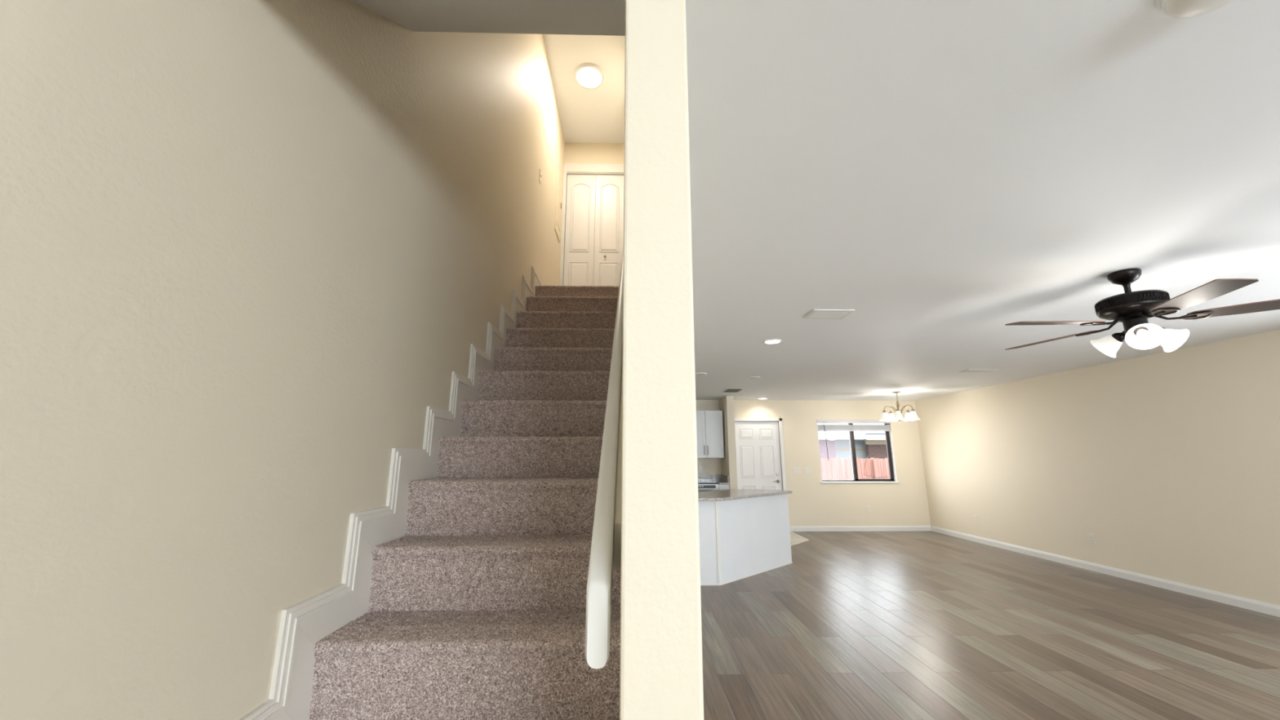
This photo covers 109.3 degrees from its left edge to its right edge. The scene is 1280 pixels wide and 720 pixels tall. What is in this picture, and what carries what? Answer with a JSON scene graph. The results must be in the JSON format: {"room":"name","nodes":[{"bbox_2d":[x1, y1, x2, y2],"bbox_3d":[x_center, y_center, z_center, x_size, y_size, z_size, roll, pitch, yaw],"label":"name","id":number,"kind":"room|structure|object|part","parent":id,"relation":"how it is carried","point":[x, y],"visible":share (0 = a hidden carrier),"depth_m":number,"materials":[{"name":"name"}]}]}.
{"room":"living room","nodes":[
{"label":"living room","id":0,"kind":"room"},
{"bbox_2d":[0,0,564,719],"bbox_3d":[-1.014,-1.392,0.704,0.120,5.795,11.045,0,-12,-1],"label":"wall","id":1,"kind":"structure","parent":0,"point":[247,248],"depth_m":1.04,"materials":[{"name":"beige paint"}]},
{"bbox_2d":[238,266,542,719],"bbox_3d":[-1.005,0.460,3.117,0.024,3.173,5.148,0,-12,-1],"label":"trim","id":2,"kind":"structure","parent":1,"relation":"attached to","point":[304,624],"depth_m":1.59,"materials":[{"name":"white wood"}]},
{"bbox_2d":[538,168,542,184],"bbox_3d":[-1.033,-1.911,4.727,0.016,0.130,0.072,0,-12,-1],"label":"light switch","id":3,"kind":"object","parent":1,"relation":"attached to","point":[540,175],"visible":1,"depth_m":4.72,"materials":[{"name":"beige plastic"}]},
{"bbox_2d":[554,159,562,242],"bbox_3d":[-1.057,-2.073,5.937,0.022,0.980,0.380,0,-12,-1],"label":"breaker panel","id":4,"kind":"object","parent":1,"relation":"attached to","point":[559,176],"visible":1,"depth_m":5.86,"materials":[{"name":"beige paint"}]},
{"bbox_3d":[-1.053,-2.044,5.931,0.006,0.660,0.290,0,-12,-1],"label":"door","id":5,"kind":"part","parent":4,"relation":"part of","materials":[{"name":"beige paint"}]},
{"bbox_2d":[351,0,625,35],"bbox_3d":[-0.506,-2.446,1.736,0.933,3.305,0.904,0,-12,-1],"label":"ceiling","id":6,"kind":"structure","parent":0,"point":[571,17],"depth_m":1.69,"materials":[{"name":"beige paint"}]},
{"bbox_2d":[542,34,625,143],"bbox_3d":[-0.555,-3.666,4.188,1.173,0.100,5.195,0,-12,-1],"label":"ceiling","id":7,"kind":"structure","parent":0,"point":[597,115],"depth_m":5.56,"materials":[{"name":"beige paint"}]},
{"bbox_2d":[573,62,604,89],"bbox_3d":[-0.600,-3.347,5.369,0.370,0.033,0.370,0,-12,-1],"label":"recessed light","id":8,"kind":"object","parent":7,"relation":"in","point":[589,76],"visible":1,"depth_m":5.34,"materials":[{"name":"white glass"}]},
{"bbox_2d":[576,67,601,88],"bbox_3d":[-0.600,-3.339,5.367,0.296,0.017,0.296,0,-12,-1],"label":"diffuser","id":9,"kind":"object","parent":8,"relation":"attached to","point":[586,77],"depth_m":5.36,"materials":[{"name":"white glass"}]},
{"bbox_2d":[563,142,624,274],"bbox_3d":[-0.611,-1.740,6.290,0.933,2.795,0.120,0,-12,-1],"label":"wall","id":10,"kind":"structure","parent":0,"point":[575,153],"depth_m":6.49,"materials":[{"name":"beige paint"}]},
{"bbox_2d":[559,163,624,286],"bbox_3d":[-0.611,-1.592,6.229,0.930,2.420,0.089,0,-12,-1],"label":"door","id":11,"kind":"structure","parent":10,"relation":"in","point":[592,242],"depth_m":6.27,"materials":[{"name":"white wood"}]},
{"bbox_2d":[619,0,703,719],"bbox_3d":[-0.063,-0.465,5.072,0.120,5.795,8.270,0,-12,-1],"label":"wall","id":12,"kind":"structure","parent":0,"point":[661,678],"depth_m":0.74,"materials":[{"name":"beige paint"}]},
{"bbox_2d":[585,247,623,668],"bbox_3d":[-0.098,-0.373,2.675,0.054,2.479,3.518,0,-12,-1],"label":"handrail","id":13,"kind":"object","parent":12,"relation":"attached to","point":[606,544],"visible":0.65,"depth_m":0.87,"materials":[{"name":"beige paint"}]},
{"bbox_2d":[720,395,737,488],"bbox_3d":[1.668,1.951,8.501,0.135,2.490,0.640,0,-12,-1],"label":"wall","id":14,"kind":"structure","parent":0,"point":[726,403],"depth_m":8.34,"materials":[{"name":"beige paint"}]},
{"bbox_2d":[695,400,930,525],"bbox_3d":[2.735,2.038,8.911,5.872,2.490,0.150,0,-12,-1],"label":"wall","id":15,"kind":"structure","parent":0,"point":[811,502],"depth_m":8.82,"materials":[{"name":"beige paint"}]},
{"bbox_2d":[698,466,702,472],"bbox_3d":[1.169,2.117,8.776,0.072,0.117,0.009,0,-12,-1],"label":"wall outlet","id":16,"kind":"object","parent":15,"relation":"attached to","point":[700,467],"visible":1,"depth_m":8.77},
{"bbox_2d":[696,410,724,457],"bbox_3d":[1.236,1.429,8.726,0.675,0.885,0.390,0,-12,-1],"label":"upper cabinet","id":17,"kind":"object","parent":15,"relation":"attached to","point":[709,424],"visible":0.83,"depth_m":8.57,"materials":[{"name":"white wood"}]},
{"bbox_3d":[1.070,1.398,8.578,0.331,0.881,0.027,0,-12,-1],"label":"door","id":18,"kind":"part","parent":17,"relation":"part of","materials":[{"name":"white wood"}]},
{"bbox_2d":[734,417,786,490],"bbox_3d":[2.305,2.201,8.812,1.025,2.130,0.097,0,-12,-1],"label":"door","id":19,"kind":"structure","parent":15,"relation":"in","point":[759,442],"depth_m":8.89,"materials":[{"name":"white wood"}]},
{"bbox_2d":[792,467,800,473],"bbox_3d":[3.043,2.145,8.810,0.164,0.117,0.016,0,-12,-1],"label":"light switch","id":20,"kind":"object","parent":15,"relation":"attached to","point":[795,470],"visible":1,"depth_m":8.81,"materials":[{"name":"beige plastic"}]},
{"bbox_2d":[804,467,811,473],"bbox_3d":[3.263,2.146,8.815,0.118,0.117,0.016,0,-12,-1],"label":"light switch","id":21,"kind":"object","parent":15,"relation":"attached to","point":[807,470],"visible":1,"depth_m":8.81,"materials":[{"name":"beige plastic"}]},
{"bbox_2d":[817,422,899,483],"bbox_3d":[4.256,1.800,8.974,1.540,1.217,0.165,0,-12,-1],"label":"window","id":22,"kind":"structure","parent":15,"relation":"in","point":[891,464],"depth_m":8.94,"materials":[{"name":"brown metal"}]},
{"bbox_3d":[3.879,1.805,9.026,0.667,1.145,0.015,0,-12,-1],"label":"screen frame","id":23,"kind":"part","parent":22,"relation":"part of","materials":[{"name":"white metal"}]},
{"bbox_2d":[817,419,890,459],"bbox_3d":[4.255,1.584,8.979,1.460,0.788,0.075,0,-12,-1],"label":"window blind","id":24,"kind":"object","parent":22,"relation":"attached to","point":[849,427],"visible":0.94,"depth_m":9.03,"materials":[{"name":"white plastic"}]},
{"bbox_3d":[4.257,1.403,9.026,1.440,0.024,0.054,0,-12,-1],"label":"rail","id":25,"kind":"part","parent":24,"relation":"part of","materials":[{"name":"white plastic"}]},
{"bbox_3d":[4.587,1.802,9.019,0.758,1.163,0.032,0,-12,-1],"label":"sliding sash","id":26,"kind":"part","parent":22,"relation":"part of","materials":[{"name":"brown metal"}]},
{"bbox_2d":[789,525,931,531],"bbox_3d":[4.180,3.200,8.614,2.714,0.095,0.016,0,-12,-1],"label":"baseboard","id":27,"kind":"structure","parent":15,"relation":"attached to","point":[793,528],"depth_m":8.61,"materials":[{"name":"white wood"}]},
{"bbox_2d":[866,506,871,512],"bbox_3d":[4.383,2.856,8.694,0.072,0.117,0.009,0,-12,-1],"label":"wall outlet","id":28,"kind":"object","parent":15,"relation":"attached to","point":[868,510],"visible":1,"depth_m":8.69,"materials":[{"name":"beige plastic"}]},
{"bbox_2d":[685,0,1279,400],"bbox_3d":[2.361,-0.794,2.279,6.945,0.300,14.220,0,-12,-1],"label":"ceiling","id":29,"kind":"structure","parent":0,"point":[946,175],"depth_m":1.88,"materials":[{"name":"white paint"}]},
{"bbox_2d":[695,372,706,375],"bbox_3d":[0.821,0.193,6.185,0.180,0.011,0.180,0,-12,-1],"label":"recessed light","id":30,"kind":"object","parent":29,"relation":"in","point":[700,373],"visible":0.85,"depth_m":6.16,"materials":[{"name":"white plastic"}]},
{"bbox_2d":[721,387,744,392],"bbox_3d":[1.575,0.517,7.704,0.300,0.012,0.450,0,-12,-1],"label":"ceiling vent","id":31,"kind":"object","parent":29,"relation":"in","point":[727,389],"visible":1,"depth_m":7.69,"materials":[{"name":"white metal"}]},
{"bbox_2d":[747,376,759,378],"bbox_3d":[1.624,0.255,6.477,0.180,0.011,0.180,0,-12,-1],"label":"recessed light","id":32,"kind":"object","parent":29,"relation":"in","point":[750,377],"visible":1,"depth_m":6.43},
{"bbox_2d":[763,338,782,343],"bbox_3d":[1.296,-0.179,4.435,0.176,0.008,0.176,0,-12,-1],"label":"recessed light","id":33,"kind":"object","parent":29,"relation":"in","point":[772,340],"visible":1,"depth_m":4.42,"materials":[{"name":"white plastic"}]},
{"bbox_2d":[764,340,780,343],"bbox_3d":[1.296,-0.177,4.435,0.140,0.005,0.140,-10,-15,38],"label":"diffuser","id":34,"kind":"object","parent":33,"relation":"attached to","point":[766,341],"depth_m":4.42,"materials":[{"name":"white plastic"}]},
{"bbox_2d":[803,309,854,319],"bbox_3d":[1.484,-0.359,3.575,0.315,0.012,0.215,0,-12,-1],"label":"ceiling vent","id":35,"kind":"object","parent":29,"relation":"in","point":[815,313],"visible":1,"depth_m":3.55,"materials":[{"name":"white metal"}]},
{"bbox_2d":[879,391,919,422],"bbox_3d":[4.473,0.822,7.887,0.616,0.534,0.599,0,-12,-1],"label":"chandelier","id":36,"kind":"object","parent":29,"relation":"hanging from","point":[911,415],"visible":1,"depth_m":7.85,"materials":[{"name":"white glass"}]},
{"bbox_3d":[4.258,0.978,7.893,0.188,0.150,0.188,0,-12,-1],"label":"lamp shade","id":37,"kind":"part","parent":36,"relation":"part of","materials":[{"name":"white glass"}]},
{"bbox_3d":[4.463,1.013,8.056,0.188,0.150,0.188,0,-12,-1],"label":"lamp shade","id":38,"kind":"part","parent":36,"relation":"part of","materials":[{"name":"white glass"}]},
{"bbox_3d":[4.354,0.927,7.651,0.188,0.150,0.188,0,-12,-1],"label":"lamp shade","id":39,"kind":"part","parent":36,"relation":"part of","materials":[{"name":"white glass"}]},
{"bbox_3d":[4.686,0.983,7.917,0.188,0.150,0.188,0,-12,-1],"label":"lamp shade","id":40,"kind":"part","parent":36,"relation":"part of","materials":[{"name":"white glass"}]},
{"bbox_3d":[4.619,0.930,7.666,0.188,0.150,0.188,0,-12,-1],"label":"lamp shade","id":41,"kind":"part","parent":36,"relation":"part of","materials":[{"name":"white glass"}]},
{"bbox_2d":[959,368,996,372],"bbox_3d":[4.437,0.145,5.953,0.380,0.012,0.180,0,-12,-1],"label":"ceiling vent","id":42,"kind":"object","parent":29,"relation":"in","point":[968,370],"visible":1,"depth_m":5.92,"materials":[{"name":"white metal"}]},
{"bbox_2d":[1004,268,1279,357],"bbox_3d":[2.920,-0.285,2.735,1.351,0.504,1.392,0,-12,-1],"label":"ceiling fan","id":43,"kind":"object","parent":29,"relation":"hanging from","point":[1133,309],"visible":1,"depth_m":2.61,"materials":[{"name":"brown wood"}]},
{"bbox_3d":[2.839,-0.135,3.148,0.139,0.028,0.519,3,-12,-15],"label":"fan blade","id":44,"kind":"part","parent":43,"relation":"part of","materials":[{"name":"brown wood"}]},
{"bbox_3d":[2.505,-0.223,2.733,0.519,0.028,0.139,0,-12,2],"label":"fan blade","id":45,"kind":"part","parent":43,"relation":"part of","materials":[{"name":"brown wood"}]},
{"bbox_3d":[2.901,-0.204,2.881,0.102,0.064,0.247,0,-12,-1],"label":"blade arm","id":46,"kind":"part","parent":43,"relation":"part of","materials":[{"name":"brown metal"}]},
{"bbox_3d":[2.790,-0.236,2.730,0.252,0.064,0.098,0,-12,-1],"label":"blade arm","id":47,"kind":"part","parent":43,"relation":"part of","materials":[{"name":"brown metal"}]},
{"bbox_3d":[2.908,-0.081,2.826,0.150,0.142,0.140,0,-12,-1],"label":"lamp shade","id":48,"kind":"part","parent":43,"relation":"part of","materials":[{"name":"white glass"}]},
{"bbox_3d":[2.886,-0.154,2.604,0.071,0.060,0.047,8,-14,-33],"label":"bulb","id":49,"kind":"part","parent":43,"relation":"part of","materials":[{"name":"white glass"}]},
{"bbox_3d":[2.859,-0.134,2.574,0.143,0.142,0.144,0,-12,-1],"label":"lamp shade","id":50,"kind":"part","parent":43,"relation":"part of","materials":[{"name":"white glass"}]},
{"bbox_3d":[2.893,-0.272,2.560,0.097,0.065,0.249,-2,-12,11],"label":"blade arm","id":51,"kind":"part","parent":43,"relation":"part of","materials":[{"name":"brown metal"}]},
{"bbox_3d":[3.106,-0.118,2.650,0.140,0.142,0.152,0,-12,-1],"label":"lamp shade","id":52,"kind":"part","parent":43,"relation":"part of","materials":[{"name":"white glass"}]},
{"bbox_3d":[3.095,-0.263,2.603,0.249,0.065,0.097,-7,-14,28],"label":"blade arm","id":53,"kind":"part","parent":43,"relation":"part of","materials":[{"name":"brown metal"}]},
{"bbox_3d":[2.805,-0.316,2.294,0.139,0.028,0.519,-4,-13,20],"label":"fan blade","id":54,"kind":"part","parent":43,"relation":"part of","materials":[{"name":"brown wood"}]},
{"bbox_3d":[3.325,-0.285,2.438,0.519,0.028,0.139,-9,-15,37],"label":"fan blade","id":55,"kind":"part","parent":43,"relation":"part of","materials":[{"name":"brown wood"}]},
{"bbox_2d":[1160,0,1234,18],"bbox_3d":[1.356,-0.878,1.062,0.176,0.040,0.176,0,-12,-1],"label":"smoke detector","id":56,"kind":"object","parent":29,"relation":"attached to","point":[1177,9],"visible":1,"depth_m":1.10,"materials":[{"name":"white plastic"}]},
{"bbox_2d":[700,530,1279,719],"bbox_3d":[2.361,1.859,1.716,6.945,0.156,14.220,0,-12,-1],"label":"floor","id":57,"kind":"structure","parent":0,"point":[925,624],"depth_m":3.47,"materials":[{"name":"grey wood"}]},
{"bbox_2d":[309,285,621,719],"bbox_3d":[-0.548,0.542,3.184,0.919,3.050,5.014,0,-12,-1],"label":"staircase","id":58,"kind":"structure","parent":57,"relation":"on","point":[477,611],"depth_m":1.66,"materials":[{"name":"beige carpet"}]},
{"bbox_2d":[697,480,719,492],"bbox_3d":[1.021,2.705,8.289,0.758,0.928,0.671,0,-12,-1],"label":"range","id":59,"kind":"object","parent":57,"relation":"on","point":[703,486],"visible":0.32,"depth_m":8.09,"materials":[{"name":"silver metal"}]},
{"bbox_2d":[697,489,718,492],"bbox_3d":[1.021,2.716,8.287,0.758,0.905,0.671,0,-12,-1],"label":"oven","id":60,"kind":"object","parent":59,"relation":"in","point":[699,491],"depth_m":8.10,"materials":[{"name":"silver metal"}]},
{"bbox_2d":[697,480,719,484],"bbox_3d":[1.020,2.265,8.398,0.758,0.022,0.640,0,-12,-1],"label":"cooktop","id":61,"kind":"object","parent":59,"relation":"in","point":[699,482],"depth_m":8.10,"materials":[{"name":"white glass"}]},
{"bbox_3d":[1.027,2.268,8.094,0.754,0.102,0.035,0,-12,-1],"label":"control panel","id":62,"kind":"part","parent":59,"relation":"part of","materials":[{"name":"silver metal"}]},
{"bbox_2d":[718,484,729,490],"bbox_3d":[1.500,2.733,8.336,0.195,0.893,0.610,0,-12,-1],"label":"base cabinet","id":63,"kind":"object","parent":57,"relation":"on","point":[721,486],"visible":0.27,"depth_m":8.12,"materials":[{"name":"white wood"}]},
{"bbox_2d":[697,474,729,484],"bbox_3d":[1.120,2.217,8.428,0.958,0.150,0.643,0,-12,-1],"label":"countertop","id":64,"kind":"structure","parent":63,"relation":"on","point":[722,479],"depth_m":8.72,"materials":[{"name":"grey stone"}]},
{"bbox_2d":[713,480,729,484],"bbox_3d":[1.500,2.276,8.423,0.197,0.033,0.640,0,-12,-1],"label":"countertop","id":65,"kind":"structure","parent":64,"relation":"on","point":[721,482],"depth_m":8.11,"materials":[{"name":"grey stone"}]},
{"bbox_2d":[698,493,792,585],"bbox_3d":[0.990,2.158,5.630,2.308,0.895,0.918,6,-13,-25],"label":"base cabinet","id":66,"kind":"object","parent":57,"relation":"on","point":[740,539],"visible":0.58,"depth_m":5.39,"materials":[{"name":"white wood"}]},
{"bbox_3d":[0.871,2.043,5.089,0.018,0.895,0.008,0,-12,-1],"label":"corner trim","id":67,"kind":"part","parent":66,"relation":"part of","materials":[{"name":"white wood"}]},
{"bbox_2d":[697,488,791,501],"bbox_3d":[0.983,1.701,5.725,2.367,0.033,1.083,6,-13,-26],"label":"countertop","id":68,"kind":"structure","parent":66,"relation":"on","point":[731,494],"depth_m":5.73,"materials":[{"name":"grey stone"}]},
{"bbox_2d":[915,329,1279,605],"bbox_3d":[5.772,0.587,2.066,0.120,2.490,14.220,0,-12,-1],"label":"wall","id":69,"kind":"structure","parent":0,"point":[1171,460],"depth_m":5.16,"materials":[{"name":"beige paint"}]},
{"bbox_2d":[973,515,978,522],"bbox_3d":[5.575,2.634,7.527,0.009,0.117,0.072,0,-12,-1],"label":"wall outlet","id":70,"kind":"object","parent":69,"relation":"attached to","point":[975,517],"visible":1,"depth_m":7.53,"materials":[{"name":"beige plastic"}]},
{"bbox_2d":[1087,533,1095,544],"bbox_3d":[5.619,2.225,5.647,0.009,0.117,0.072,0,-12,-1],"label":"wall outlet","id":71,"kind":"object","parent":69,"relation":"attached to","point":[1091,539],"visible":1,"depth_m":5.64,"materials":[{"name":"beige plastic"}]},
{"bbox_2d":[930,525,1279,617],"bbox_3d":[5.705,1.756,1.806,0.016,0.095,14.000,0,-12,-1],"label":"baseboard","id":72,"kind":"structure","parent":69,"relation":"attached to","point":[1233,600],"depth_m":5.13,"materials":[{"name":"white wood"}]},
{"label":"outside","id":73,"kind":"structure","parent":0,"visible":0},
{"bbox_3d":[6.550,5.796,18.940,30.000,0.100,20.850,0,-12,-1],"label":"ground","id":74,"kind":"structure","parent":73,"visible":0},
{"bbox_2d":[817,422,887,459],"bbox_3d":[7.957,4.072,19.006,8.800,3.300,6.500,0,-12,-1],"label":"neighbouring house","id":75,"kind":"structure","parent":74,"relation":"on","point":[873,443],"depth_m":16.88,"materials":[{"name":"brick"}]},
{"bbox_2d":[820,457,889,479],"bbox_3d":[6.237,3.569,12.661,5.872,1.652,0.160,0,-12,-1],"label":"picket fence","id":76,"kind":"object","parent":74,"relation":"on","point":[837,468],"visible":0.22,"depth_m":12.78,"materials":[{"name":"red wood"}]},
{"bbox_3d":[6.617,3.590,12.635,0.110,1.600,0.100,0,-12,-1],"label":"fence post","id":77,"kind":"part","parent":76,"relation":"part of","materials":[{"name":"red wood"}]},
{"bbox_2d":[863,453,886,478],"bbox_3d":[6.259,3.420,12.203,0.908,1.754,0.016,0,-12,-1],"label":"cable","id":78,"kind":"object","parent":74,"relation":"on","point":[868,454],"visible":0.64,"depth_m":12.26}
]}

